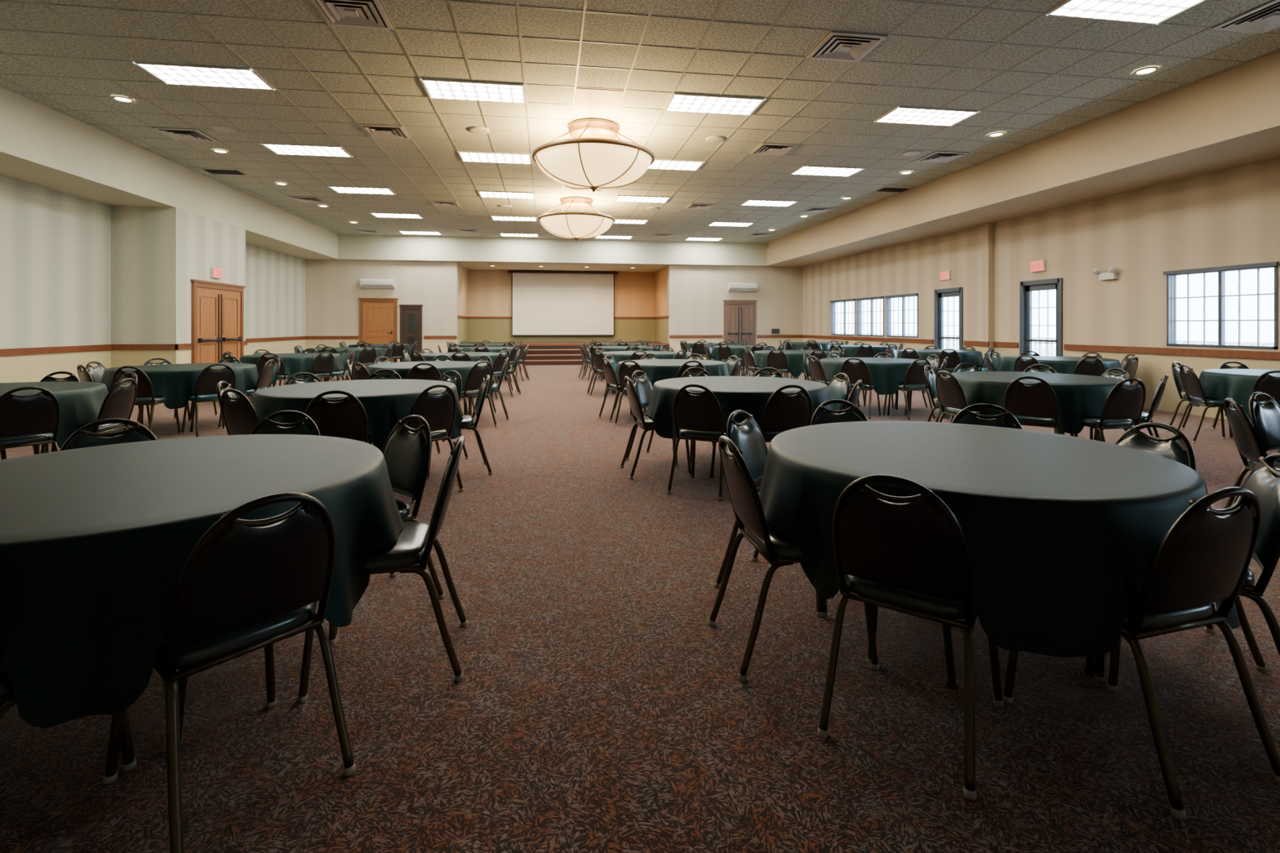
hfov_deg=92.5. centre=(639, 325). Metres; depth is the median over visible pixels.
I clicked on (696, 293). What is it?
wall
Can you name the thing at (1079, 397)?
banquet table
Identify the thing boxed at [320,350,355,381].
banquet chair
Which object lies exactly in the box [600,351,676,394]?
banquet table
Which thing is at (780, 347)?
banquet chair
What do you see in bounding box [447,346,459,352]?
banquet chair
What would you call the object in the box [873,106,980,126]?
recessed light
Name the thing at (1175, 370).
banquet chair
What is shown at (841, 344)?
banquet chair
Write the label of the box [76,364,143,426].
banquet chair
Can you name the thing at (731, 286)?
air conditioner
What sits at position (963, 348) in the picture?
banquet chair
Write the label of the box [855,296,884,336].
window
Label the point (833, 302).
window
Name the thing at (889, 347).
banquet chair
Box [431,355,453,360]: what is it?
banquet chair
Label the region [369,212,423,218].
recessed light
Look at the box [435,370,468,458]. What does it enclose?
banquet chair
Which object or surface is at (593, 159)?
chandelier
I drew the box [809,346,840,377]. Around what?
banquet chair
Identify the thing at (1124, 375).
banquet chair
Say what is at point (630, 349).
banquet chair
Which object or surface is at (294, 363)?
banquet table
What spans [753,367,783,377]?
banquet chair
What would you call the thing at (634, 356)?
banquet chair
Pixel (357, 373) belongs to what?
banquet chair
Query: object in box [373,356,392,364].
banquet chair
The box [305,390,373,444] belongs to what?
banquet chair
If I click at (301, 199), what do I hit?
ceiling vent
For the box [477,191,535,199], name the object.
recessed light
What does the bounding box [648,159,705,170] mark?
recessed light
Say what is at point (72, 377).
banquet chair
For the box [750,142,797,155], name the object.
ceiling vent
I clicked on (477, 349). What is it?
banquet chair
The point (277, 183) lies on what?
recessed light
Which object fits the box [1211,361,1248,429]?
banquet chair
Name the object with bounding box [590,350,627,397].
banquet chair
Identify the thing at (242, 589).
banquet chair
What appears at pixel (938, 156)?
ceiling vent
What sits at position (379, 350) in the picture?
banquet table
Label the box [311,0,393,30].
ceiling vent
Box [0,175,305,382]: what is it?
wall
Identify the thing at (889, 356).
banquet chair
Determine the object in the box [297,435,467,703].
banquet chair
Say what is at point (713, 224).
recessed light
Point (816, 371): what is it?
banquet chair
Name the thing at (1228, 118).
soffit
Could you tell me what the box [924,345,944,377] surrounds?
banquet chair
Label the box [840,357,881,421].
banquet chair
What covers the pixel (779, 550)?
banquet chair
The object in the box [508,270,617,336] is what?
projection screen
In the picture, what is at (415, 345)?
banquet chair
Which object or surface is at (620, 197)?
recessed light
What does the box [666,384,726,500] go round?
banquet chair
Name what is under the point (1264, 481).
banquet chair
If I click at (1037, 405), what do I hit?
banquet chair
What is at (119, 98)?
recessed light
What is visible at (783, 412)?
banquet chair
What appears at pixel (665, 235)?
ceiling vent
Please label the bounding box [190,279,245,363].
door
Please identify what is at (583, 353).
banquet chair
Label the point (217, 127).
ceiling speaker
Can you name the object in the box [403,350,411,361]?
banquet chair
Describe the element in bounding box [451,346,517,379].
banquet table
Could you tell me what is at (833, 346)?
banquet chair
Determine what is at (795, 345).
banquet table
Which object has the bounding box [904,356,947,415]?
banquet chair
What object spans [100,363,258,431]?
banquet table
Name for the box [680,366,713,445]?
banquet chair
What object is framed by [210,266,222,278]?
exit sign
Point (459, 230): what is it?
ceiling vent
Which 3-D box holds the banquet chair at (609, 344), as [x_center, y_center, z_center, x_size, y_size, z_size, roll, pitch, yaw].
[-0.637,0.860,15.521,0.453,0.844,0.558,0,0,-15]
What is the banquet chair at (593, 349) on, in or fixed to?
on the floor
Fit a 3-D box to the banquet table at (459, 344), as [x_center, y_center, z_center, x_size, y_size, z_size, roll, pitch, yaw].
[-4.386,0.897,17.122,1.675,0.765,1.679,0,0,-5]
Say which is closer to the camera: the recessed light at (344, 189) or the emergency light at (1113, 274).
the emergency light at (1113, 274)
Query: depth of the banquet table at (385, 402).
4.60 m
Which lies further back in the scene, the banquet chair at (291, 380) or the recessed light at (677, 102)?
the recessed light at (677, 102)
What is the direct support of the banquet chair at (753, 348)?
on the floor
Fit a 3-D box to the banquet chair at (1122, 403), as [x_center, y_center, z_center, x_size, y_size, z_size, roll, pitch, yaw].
[4.080,0.860,5.392,0.453,0.844,0.558,0,0,-11]
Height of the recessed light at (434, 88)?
0.014 m
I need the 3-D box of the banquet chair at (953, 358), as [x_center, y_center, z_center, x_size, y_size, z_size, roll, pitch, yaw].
[5.957,0.860,11.871,0.453,0.844,0.558,0,0,20]
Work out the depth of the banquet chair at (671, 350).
12.53 m
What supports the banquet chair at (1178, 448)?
on the floor
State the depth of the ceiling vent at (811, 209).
15.36 m
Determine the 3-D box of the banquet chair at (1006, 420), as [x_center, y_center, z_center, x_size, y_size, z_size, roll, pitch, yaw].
[1.791,0.860,3.220,0.453,0.844,0.558,0,0,35]
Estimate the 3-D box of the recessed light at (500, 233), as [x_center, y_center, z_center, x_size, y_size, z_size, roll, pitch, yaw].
[-3.878,-2.917,19.691,1.220,0.014,0.610,0,0,-9]
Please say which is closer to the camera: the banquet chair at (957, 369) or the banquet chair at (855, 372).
the banquet chair at (957, 369)
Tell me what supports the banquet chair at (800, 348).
on the floor
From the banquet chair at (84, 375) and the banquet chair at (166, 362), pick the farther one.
the banquet chair at (166, 362)
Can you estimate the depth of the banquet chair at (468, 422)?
5.26 m
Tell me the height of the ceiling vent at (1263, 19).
0.029 m
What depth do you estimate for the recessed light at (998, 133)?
9.33 m
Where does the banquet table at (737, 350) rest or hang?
on the floor
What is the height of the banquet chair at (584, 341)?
0.844 m
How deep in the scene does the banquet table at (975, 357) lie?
11.97 m
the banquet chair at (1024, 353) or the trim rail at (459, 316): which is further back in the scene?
the trim rail at (459, 316)
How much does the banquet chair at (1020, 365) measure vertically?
0.844 m
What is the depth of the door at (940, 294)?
14.28 m
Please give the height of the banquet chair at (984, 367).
0.844 m
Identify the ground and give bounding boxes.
[944,347,1055,355]
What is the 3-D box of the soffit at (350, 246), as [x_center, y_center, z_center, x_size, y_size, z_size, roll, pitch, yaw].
[-2.597,-2.580,20.745,14.300,0.900,0.200,0,0,-9]
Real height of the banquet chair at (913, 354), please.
0.844 m
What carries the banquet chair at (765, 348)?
on the floor
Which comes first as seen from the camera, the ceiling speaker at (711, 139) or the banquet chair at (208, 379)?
the banquet chair at (208, 379)
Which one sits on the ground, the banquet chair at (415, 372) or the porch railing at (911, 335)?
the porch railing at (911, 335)
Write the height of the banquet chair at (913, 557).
0.844 m
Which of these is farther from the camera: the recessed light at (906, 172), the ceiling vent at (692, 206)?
the ceiling vent at (692, 206)
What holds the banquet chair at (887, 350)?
on the floor
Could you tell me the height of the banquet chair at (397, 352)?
0.844 m
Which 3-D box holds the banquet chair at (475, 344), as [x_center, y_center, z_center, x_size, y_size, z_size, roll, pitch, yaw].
[-4.267,0.860,16.399,0.453,0.844,0.558,0,0,-9]
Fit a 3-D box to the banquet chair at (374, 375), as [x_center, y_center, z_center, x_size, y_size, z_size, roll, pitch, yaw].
[-2.532,0.860,5.923,0.453,0.844,0.558,0,0,-9]
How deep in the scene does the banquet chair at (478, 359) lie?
8.96 m
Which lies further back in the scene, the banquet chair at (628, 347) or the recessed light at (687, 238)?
the recessed light at (687, 238)
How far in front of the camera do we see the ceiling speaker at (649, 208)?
15.19 m
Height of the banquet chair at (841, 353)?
0.844 m
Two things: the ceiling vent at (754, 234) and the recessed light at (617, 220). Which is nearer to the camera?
the recessed light at (617, 220)
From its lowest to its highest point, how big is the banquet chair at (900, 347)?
0.844 m
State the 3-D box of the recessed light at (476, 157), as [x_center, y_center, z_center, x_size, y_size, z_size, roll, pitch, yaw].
[-2.503,-2.917,10.645,1.220,0.014,0.610,0,0,-9]
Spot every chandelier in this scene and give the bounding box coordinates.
[531,118,654,191]
[537,196,615,240]
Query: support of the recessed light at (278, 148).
in the ceiling at (878, 16)
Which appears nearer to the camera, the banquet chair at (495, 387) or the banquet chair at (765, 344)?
the banquet chair at (495, 387)
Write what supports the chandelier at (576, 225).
hanging from the ceiling at (878, 16)
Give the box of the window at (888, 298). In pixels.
[884,293,918,337]
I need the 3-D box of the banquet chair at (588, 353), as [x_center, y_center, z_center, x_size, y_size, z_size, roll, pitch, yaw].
[-0.728,0.860,11.623,0.558,0.844,0.453,0,0,-5]
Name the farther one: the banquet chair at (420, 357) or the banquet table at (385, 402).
the banquet chair at (420, 357)
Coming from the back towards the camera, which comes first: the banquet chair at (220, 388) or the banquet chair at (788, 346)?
the banquet chair at (788, 346)
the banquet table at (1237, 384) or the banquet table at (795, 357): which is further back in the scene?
the banquet table at (795, 357)
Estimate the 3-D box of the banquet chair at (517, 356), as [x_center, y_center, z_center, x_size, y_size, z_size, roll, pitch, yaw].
[-2.513,0.860,11.414,0.558,0.844,0.453,0,0,-17]
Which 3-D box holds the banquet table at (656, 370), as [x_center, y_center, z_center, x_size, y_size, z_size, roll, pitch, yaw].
[0.454,0.897,8.680,1.679,0.765,1.675,0,0,-16]
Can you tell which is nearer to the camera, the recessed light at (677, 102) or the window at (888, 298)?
the recessed light at (677, 102)
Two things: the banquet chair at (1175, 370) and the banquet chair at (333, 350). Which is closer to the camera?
the banquet chair at (1175, 370)
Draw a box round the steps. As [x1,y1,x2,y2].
[523,348,582,365]
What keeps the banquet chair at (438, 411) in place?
on the floor
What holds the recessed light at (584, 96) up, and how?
in the ceiling at (878, 16)
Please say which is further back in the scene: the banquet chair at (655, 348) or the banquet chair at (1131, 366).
the banquet chair at (655, 348)
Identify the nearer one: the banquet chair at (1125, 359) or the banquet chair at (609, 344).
the banquet chair at (1125, 359)
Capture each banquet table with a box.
[0,381,116,459]
[0,434,404,749]
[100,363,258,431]
[239,352,344,386]
[251,378,463,452]
[306,347,383,381]
[347,343,410,362]
[366,360,493,414]
[421,351,511,377]
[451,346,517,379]
[457,343,508,346]
[586,346,653,379]
[592,342,640,346]
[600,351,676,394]
[611,359,728,409]
[646,376,835,478]
[686,342,740,359]
[710,345,775,373]
[751,350,835,379]
[759,421,1239,689]
[789,342,835,351]
[819,357,925,415]
[828,344,888,357]
[896,349,982,389]
[937,371,1134,436]
[996,355,1121,376]
[1191,368,1279,417]
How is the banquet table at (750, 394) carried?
on the floor
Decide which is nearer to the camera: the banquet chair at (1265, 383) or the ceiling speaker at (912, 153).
the banquet chair at (1265, 383)
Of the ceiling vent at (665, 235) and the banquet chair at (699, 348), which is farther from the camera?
the ceiling vent at (665, 235)
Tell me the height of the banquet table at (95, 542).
0.765 m
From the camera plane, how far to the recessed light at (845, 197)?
13.97 m
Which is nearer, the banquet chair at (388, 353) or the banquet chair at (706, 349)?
the banquet chair at (388, 353)
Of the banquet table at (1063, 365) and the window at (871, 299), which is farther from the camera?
the window at (871, 299)
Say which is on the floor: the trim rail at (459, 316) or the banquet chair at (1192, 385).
the banquet chair at (1192, 385)
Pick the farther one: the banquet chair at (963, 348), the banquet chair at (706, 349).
the banquet chair at (706, 349)
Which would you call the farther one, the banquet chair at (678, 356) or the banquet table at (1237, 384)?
the banquet chair at (678, 356)
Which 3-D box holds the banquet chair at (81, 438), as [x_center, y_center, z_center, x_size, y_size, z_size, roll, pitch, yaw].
[-2.301,0.860,2.699,0.558,0.844,0.453,0,0,43]
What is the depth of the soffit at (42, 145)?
9.75 m
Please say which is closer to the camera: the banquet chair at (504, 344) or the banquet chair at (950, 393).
the banquet chair at (950, 393)
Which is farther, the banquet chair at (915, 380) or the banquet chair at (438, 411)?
the banquet chair at (915, 380)
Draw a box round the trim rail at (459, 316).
[457,315,668,318]
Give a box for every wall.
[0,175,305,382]
[305,259,803,362]
[457,262,668,343]
[803,156,1279,419]
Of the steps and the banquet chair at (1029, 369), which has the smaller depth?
the banquet chair at (1029, 369)
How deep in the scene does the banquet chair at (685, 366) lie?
7.72 m
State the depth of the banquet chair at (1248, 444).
3.63 m
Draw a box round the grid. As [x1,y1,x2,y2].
[0,0,1279,243]
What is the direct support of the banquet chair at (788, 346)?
on the floor
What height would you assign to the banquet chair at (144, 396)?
0.844 m
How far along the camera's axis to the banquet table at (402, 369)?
7.71 m
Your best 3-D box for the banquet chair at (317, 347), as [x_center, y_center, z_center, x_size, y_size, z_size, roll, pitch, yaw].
[-7.265,0.860,14.256,0.558,0.844,0.453,0,0,31]
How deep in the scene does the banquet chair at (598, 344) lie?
16.91 m
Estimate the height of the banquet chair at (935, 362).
0.844 m
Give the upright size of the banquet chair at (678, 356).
0.844 m
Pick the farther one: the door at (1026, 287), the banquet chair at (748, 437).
the door at (1026, 287)
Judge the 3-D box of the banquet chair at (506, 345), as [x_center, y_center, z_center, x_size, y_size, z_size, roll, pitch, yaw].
[-3.318,0.860,14.935,0.453,0.844,0.558,0,0,23]
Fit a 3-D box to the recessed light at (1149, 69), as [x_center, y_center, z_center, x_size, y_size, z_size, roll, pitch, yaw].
[5.792,-2.917,7.010,0.230,0.018,0.230,0,0,-9]
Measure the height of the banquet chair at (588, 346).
0.844 m
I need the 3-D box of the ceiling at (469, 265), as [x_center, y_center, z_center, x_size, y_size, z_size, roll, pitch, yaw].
[-2.760,-2.180,22.415,7.180,0.100,2.850,0,0,-9]
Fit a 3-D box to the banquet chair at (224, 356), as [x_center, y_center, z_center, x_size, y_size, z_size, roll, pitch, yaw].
[-6.598,0.860,10.179,0.453,0.844,0.558,0,0,31]
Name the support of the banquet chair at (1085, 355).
on the floor
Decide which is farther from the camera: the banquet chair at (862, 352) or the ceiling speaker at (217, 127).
the banquet chair at (862, 352)
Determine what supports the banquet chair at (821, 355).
on the floor
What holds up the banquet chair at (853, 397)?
on the floor
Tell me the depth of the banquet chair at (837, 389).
5.60 m
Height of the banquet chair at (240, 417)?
0.844 m
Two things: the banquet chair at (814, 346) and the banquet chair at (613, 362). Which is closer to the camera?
the banquet chair at (613, 362)
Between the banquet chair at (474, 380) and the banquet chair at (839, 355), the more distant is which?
the banquet chair at (839, 355)
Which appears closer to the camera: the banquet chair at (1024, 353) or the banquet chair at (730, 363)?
the banquet chair at (730, 363)
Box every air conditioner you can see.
[360,279,395,288]
[727,282,757,291]
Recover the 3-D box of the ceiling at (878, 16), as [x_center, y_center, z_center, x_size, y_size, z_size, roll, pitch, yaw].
[-0.643,-2.980,7.893,14.300,0.100,25.800,0,0,-9]
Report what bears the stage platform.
on the floor
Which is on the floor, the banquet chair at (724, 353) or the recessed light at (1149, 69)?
the banquet chair at (724, 353)
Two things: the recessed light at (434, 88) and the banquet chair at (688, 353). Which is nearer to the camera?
the recessed light at (434, 88)
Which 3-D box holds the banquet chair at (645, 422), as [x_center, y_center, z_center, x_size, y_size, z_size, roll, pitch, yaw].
[0.140,0.860,5.381,0.558,0.844,0.453,0,0,-13]
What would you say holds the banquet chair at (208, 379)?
on the floor
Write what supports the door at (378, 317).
in the wall at (696, 293)
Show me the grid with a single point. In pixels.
(449, 2)
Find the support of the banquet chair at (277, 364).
on the floor
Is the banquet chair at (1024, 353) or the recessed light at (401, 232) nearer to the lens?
the banquet chair at (1024, 353)
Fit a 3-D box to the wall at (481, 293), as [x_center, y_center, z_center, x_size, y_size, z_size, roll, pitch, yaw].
[-2.771,-0.475,22.489,7.480,3.510,3.000,0,0,-9]
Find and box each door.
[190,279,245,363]
[358,297,398,362]
[399,304,422,362]
[722,299,756,345]
[934,287,963,379]
[1019,277,1062,356]
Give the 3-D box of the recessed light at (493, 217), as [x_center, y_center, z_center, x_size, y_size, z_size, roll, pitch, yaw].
[-3.420,-2.917,16.675,1.220,0.014,0.610,0,0,-9]
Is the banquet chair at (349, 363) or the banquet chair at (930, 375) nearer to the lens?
the banquet chair at (930, 375)
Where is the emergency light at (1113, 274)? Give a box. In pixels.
[1092,266,1117,279]
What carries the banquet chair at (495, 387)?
on the floor
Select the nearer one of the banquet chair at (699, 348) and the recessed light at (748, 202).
the recessed light at (748, 202)
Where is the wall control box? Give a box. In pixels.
[771,328,779,333]
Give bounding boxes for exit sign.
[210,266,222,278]
[940,271,951,280]
[1030,259,1046,271]
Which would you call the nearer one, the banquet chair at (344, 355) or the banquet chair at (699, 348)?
the banquet chair at (344, 355)
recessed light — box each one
[111,95,134,102]
[132,61,275,89]
[212,148,228,153]
[260,142,352,157]
[275,182,287,185]
[327,186,395,194]
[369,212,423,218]
[398,231,442,235]
[419,78,526,103]
[457,151,532,164]
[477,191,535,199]
[490,215,537,221]
[499,232,538,236]
[574,88,623,107]
[594,235,633,239]
[613,218,648,223]
[614,195,671,203]
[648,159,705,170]
[663,93,765,115]
[684,237,724,240]
[707,222,755,226]
[740,199,798,206]
[789,165,865,176]
[841,196,852,199]
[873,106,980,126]
[899,170,912,174]
[987,131,1004,137]
[1044,0,1206,25]
[1133,66,1159,75]
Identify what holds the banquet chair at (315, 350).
on the floor
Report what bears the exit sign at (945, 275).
attached to the wall at (1231, 216)
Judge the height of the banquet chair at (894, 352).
0.844 m
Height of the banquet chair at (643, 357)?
0.844 m
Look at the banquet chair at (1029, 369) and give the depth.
6.94 m
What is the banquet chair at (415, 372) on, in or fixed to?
on the floor
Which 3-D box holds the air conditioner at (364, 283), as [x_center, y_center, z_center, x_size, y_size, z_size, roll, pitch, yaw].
[-8.499,-1.365,19.846,1.040,0.290,0.205,0,0,-9]
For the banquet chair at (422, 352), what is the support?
on the floor
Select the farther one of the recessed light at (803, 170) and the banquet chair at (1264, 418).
the recessed light at (803, 170)
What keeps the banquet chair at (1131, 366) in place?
on the floor
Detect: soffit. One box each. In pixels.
[0,85,338,259]
[337,234,766,266]
[766,49,1279,266]
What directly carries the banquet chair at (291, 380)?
on the floor
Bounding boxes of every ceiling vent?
[151,127,217,142]
[204,169,244,174]
[289,196,327,203]
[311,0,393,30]
[356,230,382,233]
[358,124,410,138]
[430,200,460,206]
[457,229,479,232]
[652,233,673,237]
[685,203,715,208]
[748,232,772,236]
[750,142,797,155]
[801,207,835,212]
[805,31,887,62]
[876,187,910,191]
[915,151,969,162]
[1211,0,1279,33]
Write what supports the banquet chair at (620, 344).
on the floor
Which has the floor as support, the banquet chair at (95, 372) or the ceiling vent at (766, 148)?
the banquet chair at (95, 372)
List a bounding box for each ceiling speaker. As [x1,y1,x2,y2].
[210,124,235,132]
[468,126,489,133]
[499,204,511,208]
[646,206,658,209]
[705,136,724,142]
[902,150,921,155]
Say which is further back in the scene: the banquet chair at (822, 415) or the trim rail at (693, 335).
the trim rail at (693, 335)
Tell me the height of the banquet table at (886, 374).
0.765 m
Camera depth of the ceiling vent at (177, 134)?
9.31 m
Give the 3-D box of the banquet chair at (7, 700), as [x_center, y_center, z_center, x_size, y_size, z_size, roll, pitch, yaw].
[-1.657,0.860,1.499,0.453,0.844,0.558,0,0,-7]
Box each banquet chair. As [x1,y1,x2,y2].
[0,386,60,454]
[0,672,137,771]
[32,371,79,454]
[40,377,137,453]
[50,371,137,452]
[60,418,157,450]
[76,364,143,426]
[85,361,150,426]
[102,492,355,852]
[107,365,181,437]
[136,357,191,425]
[181,363,235,436]
[190,356,240,421]
[217,359,274,428]
[217,381,236,412]
[218,352,252,404]
[220,388,260,435]
[225,351,235,359]
[249,410,320,435]
[253,349,286,386]
[257,353,291,386]
[264,357,279,388]
[285,372,322,385]
[288,348,318,379]
[293,346,324,381]
[295,345,303,352]
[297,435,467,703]
[305,351,333,381]
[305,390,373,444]
[315,344,343,380]
[320,346,346,378]
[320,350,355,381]
[325,348,351,381]
[328,414,444,645]
[345,343,368,380]
[346,346,376,380]
[346,360,352,380]
[351,362,369,380]
[359,342,372,367]
[365,345,393,368]
[367,368,401,379]
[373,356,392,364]
[381,343,389,356]
[391,342,404,361]
[393,341,416,362]
[395,342,417,362]
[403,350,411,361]
[407,363,440,380]
[407,384,463,503]
[410,351,425,361]
[420,348,433,354]
[426,374,492,479]
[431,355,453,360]
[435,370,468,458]
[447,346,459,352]
[450,351,476,399]
[458,347,474,351]
[461,360,497,431]
[470,357,509,420]
[471,355,496,416]
[473,342,485,346]
[473,346,489,351]
[473,351,513,399]
[492,349,521,395]
[493,345,524,383]
[493,347,513,393]
[502,342,513,369]
[504,343,517,377]
[504,344,529,381]
[577,344,604,380]
[582,341,587,370]
[583,342,601,377]
[586,345,603,382]
[586,348,616,394]
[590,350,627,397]
[591,341,603,371]
[594,346,611,391]
[598,357,644,422]
[600,355,632,415]
[607,342,618,346]
[614,360,646,425]
[617,342,628,346]
[620,376,691,479]
[625,345,639,351]
[626,369,695,466]
[627,346,642,351]
[629,351,650,359]
[640,353,659,408]
[651,344,660,351]
[662,346,674,351]
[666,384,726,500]
[673,350,686,359]
[676,360,705,377]
[680,340,687,353]
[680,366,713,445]
[685,348,692,357]
[685,353,704,359]
[693,341,706,359]
[703,343,721,360]
[706,342,715,355]
[708,435,879,681]
[715,409,823,617]
[718,344,742,376]
[725,342,744,375]
[725,355,738,376]
[729,358,742,376]
[742,344,764,376]
[742,348,773,376]
[743,346,771,376]
[746,342,767,375]
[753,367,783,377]
[760,384,812,442]
[763,346,775,373]
[767,349,795,378]
[777,343,786,377]
[782,340,792,350]
[791,346,812,378]
[796,349,826,380]
[803,353,816,381]
[805,341,819,350]
[808,355,850,395]
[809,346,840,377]
[810,399,867,425]
[817,474,1004,800]
[826,342,834,351]
[826,351,866,406]
[827,373,849,413]
[830,343,844,357]
[835,341,844,345]
[839,348,844,357]
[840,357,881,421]
[844,379,862,409]
[857,343,874,357]
[863,352,896,408]
[882,358,936,421]
[884,343,897,357]
[884,346,891,355]
[890,345,898,358]
[893,354,938,412]
[898,342,903,350]
[902,347,919,391]
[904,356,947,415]
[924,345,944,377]
[924,364,940,422]
[935,370,984,422]
[937,348,959,372]
[946,346,975,377]
[950,363,980,422]
[951,403,1022,429]
[976,348,994,371]
[984,352,995,371]
[989,351,1002,371]
[1002,487,1279,820]
[1004,376,1060,434]
[1014,355,1042,372]
[1020,351,1039,355]
[1022,364,1062,434]
[1058,368,1130,439]
[1061,377,1146,442]
[1073,356,1104,376]
[1081,351,1102,358]
[1093,374,1168,442]
[1106,453,1279,692]
[1114,422,1215,634]
[1120,354,1135,368]
[1121,355,1138,387]
[1166,361,1226,439]
[1173,364,1251,443]
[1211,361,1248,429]
[1219,397,1279,516]
[1248,391,1279,457]
[1253,370,1279,405]
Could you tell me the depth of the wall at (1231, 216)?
10.29 m
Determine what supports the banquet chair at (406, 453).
on the floor
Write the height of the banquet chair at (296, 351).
0.844 m
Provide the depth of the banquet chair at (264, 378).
7.81 m
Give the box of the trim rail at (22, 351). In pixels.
[0,336,306,355]
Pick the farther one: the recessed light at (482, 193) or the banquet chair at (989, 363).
the recessed light at (482, 193)
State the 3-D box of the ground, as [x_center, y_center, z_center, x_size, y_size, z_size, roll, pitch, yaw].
[22.297,1.390,14.515,29.850,0.020,46.000,0,0,-9]
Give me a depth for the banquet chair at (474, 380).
7.60 m
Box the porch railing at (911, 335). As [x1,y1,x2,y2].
[835,332,1274,355]
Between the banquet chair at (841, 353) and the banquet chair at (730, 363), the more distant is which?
the banquet chair at (841, 353)
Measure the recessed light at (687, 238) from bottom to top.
0.014 m
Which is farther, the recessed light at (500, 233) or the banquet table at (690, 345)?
the recessed light at (500, 233)
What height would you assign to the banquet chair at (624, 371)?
0.844 m
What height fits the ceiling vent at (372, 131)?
0.029 m
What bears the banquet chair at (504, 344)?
on the floor
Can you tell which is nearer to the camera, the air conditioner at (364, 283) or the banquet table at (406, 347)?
the banquet table at (406, 347)
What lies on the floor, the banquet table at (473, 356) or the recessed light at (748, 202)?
the banquet table at (473, 356)
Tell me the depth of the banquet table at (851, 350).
15.10 m
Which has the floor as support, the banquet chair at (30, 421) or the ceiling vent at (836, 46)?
the banquet chair at (30, 421)
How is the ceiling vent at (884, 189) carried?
in the ceiling at (878, 16)
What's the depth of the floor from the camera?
2.01 m
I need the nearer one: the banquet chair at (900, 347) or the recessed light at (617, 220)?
the banquet chair at (900, 347)
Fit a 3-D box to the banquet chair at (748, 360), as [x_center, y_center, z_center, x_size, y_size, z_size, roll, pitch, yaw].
[2.310,0.860,12.027,0.558,0.844,0.453,0,0,-18]
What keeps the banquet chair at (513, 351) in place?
on the floor
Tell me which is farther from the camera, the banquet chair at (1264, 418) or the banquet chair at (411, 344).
the banquet chair at (411, 344)
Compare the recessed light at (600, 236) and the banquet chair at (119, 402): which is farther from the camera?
the recessed light at (600, 236)
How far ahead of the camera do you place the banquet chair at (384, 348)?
14.57 m
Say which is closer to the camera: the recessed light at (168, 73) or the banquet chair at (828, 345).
the recessed light at (168, 73)
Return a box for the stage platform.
[468,341,669,363]
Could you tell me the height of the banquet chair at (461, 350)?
0.844 m
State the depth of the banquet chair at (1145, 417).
5.45 m
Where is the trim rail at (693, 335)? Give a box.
[306,334,802,338]
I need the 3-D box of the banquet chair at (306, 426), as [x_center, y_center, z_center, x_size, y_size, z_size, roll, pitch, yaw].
[-1.795,0.860,2.900,0.453,0.844,0.558,0,0,-5]
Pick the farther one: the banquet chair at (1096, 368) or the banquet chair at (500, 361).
the banquet chair at (500, 361)
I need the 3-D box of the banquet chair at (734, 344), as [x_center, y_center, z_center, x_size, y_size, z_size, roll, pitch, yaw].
[2.442,0.860,16.008,0.453,0.844,0.558,0,0,-7]
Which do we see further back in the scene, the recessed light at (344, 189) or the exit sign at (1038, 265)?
the recessed light at (344, 189)
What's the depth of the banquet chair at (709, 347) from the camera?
15.92 m
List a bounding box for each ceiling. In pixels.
[0,0,1279,243]
[457,262,667,271]
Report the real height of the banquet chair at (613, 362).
0.844 m
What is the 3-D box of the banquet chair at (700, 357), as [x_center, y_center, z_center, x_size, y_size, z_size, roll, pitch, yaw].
[0.751,0.860,9.358,0.453,0.844,0.558,0,0,26]
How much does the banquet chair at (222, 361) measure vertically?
0.844 m
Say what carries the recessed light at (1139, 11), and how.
in the ceiling at (878, 16)
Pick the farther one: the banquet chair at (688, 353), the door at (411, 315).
the door at (411, 315)
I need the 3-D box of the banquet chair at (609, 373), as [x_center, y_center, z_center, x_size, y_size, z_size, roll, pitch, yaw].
[-0.239,0.860,8.442,0.558,0.844,0.453,0,0,-24]
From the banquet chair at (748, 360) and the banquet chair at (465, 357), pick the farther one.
the banquet chair at (748, 360)
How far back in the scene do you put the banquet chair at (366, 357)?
13.25 m
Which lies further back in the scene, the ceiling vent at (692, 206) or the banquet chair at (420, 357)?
the ceiling vent at (692, 206)
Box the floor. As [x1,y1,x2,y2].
[0,363,1279,852]
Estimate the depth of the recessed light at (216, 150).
10.23 m
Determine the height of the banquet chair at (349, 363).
0.844 m
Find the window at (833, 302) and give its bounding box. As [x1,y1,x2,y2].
[829,298,855,335]
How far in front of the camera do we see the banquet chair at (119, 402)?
5.06 m
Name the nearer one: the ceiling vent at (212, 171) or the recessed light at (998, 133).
the recessed light at (998, 133)
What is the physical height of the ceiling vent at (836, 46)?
0.029 m
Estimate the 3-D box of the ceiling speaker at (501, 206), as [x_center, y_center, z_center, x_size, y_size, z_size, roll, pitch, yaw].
[-3.288,-2.915,14.976,0.300,0.018,0.300,0,0,-9]
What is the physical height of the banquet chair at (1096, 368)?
0.844 m
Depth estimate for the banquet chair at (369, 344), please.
15.80 m
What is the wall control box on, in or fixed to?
attached to the wall at (696, 293)
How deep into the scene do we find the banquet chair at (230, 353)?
10.61 m
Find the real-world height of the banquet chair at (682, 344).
0.844 m
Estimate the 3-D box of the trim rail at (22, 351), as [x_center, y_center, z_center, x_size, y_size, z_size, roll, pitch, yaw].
[-8.232,0.380,6.841,1.080,0.100,26.000,0,0,-9]
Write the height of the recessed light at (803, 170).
0.014 m
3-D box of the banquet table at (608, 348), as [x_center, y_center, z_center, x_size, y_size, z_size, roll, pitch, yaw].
[-0.432,0.897,14.810,1.668,0.765,1.673,0,0,32]

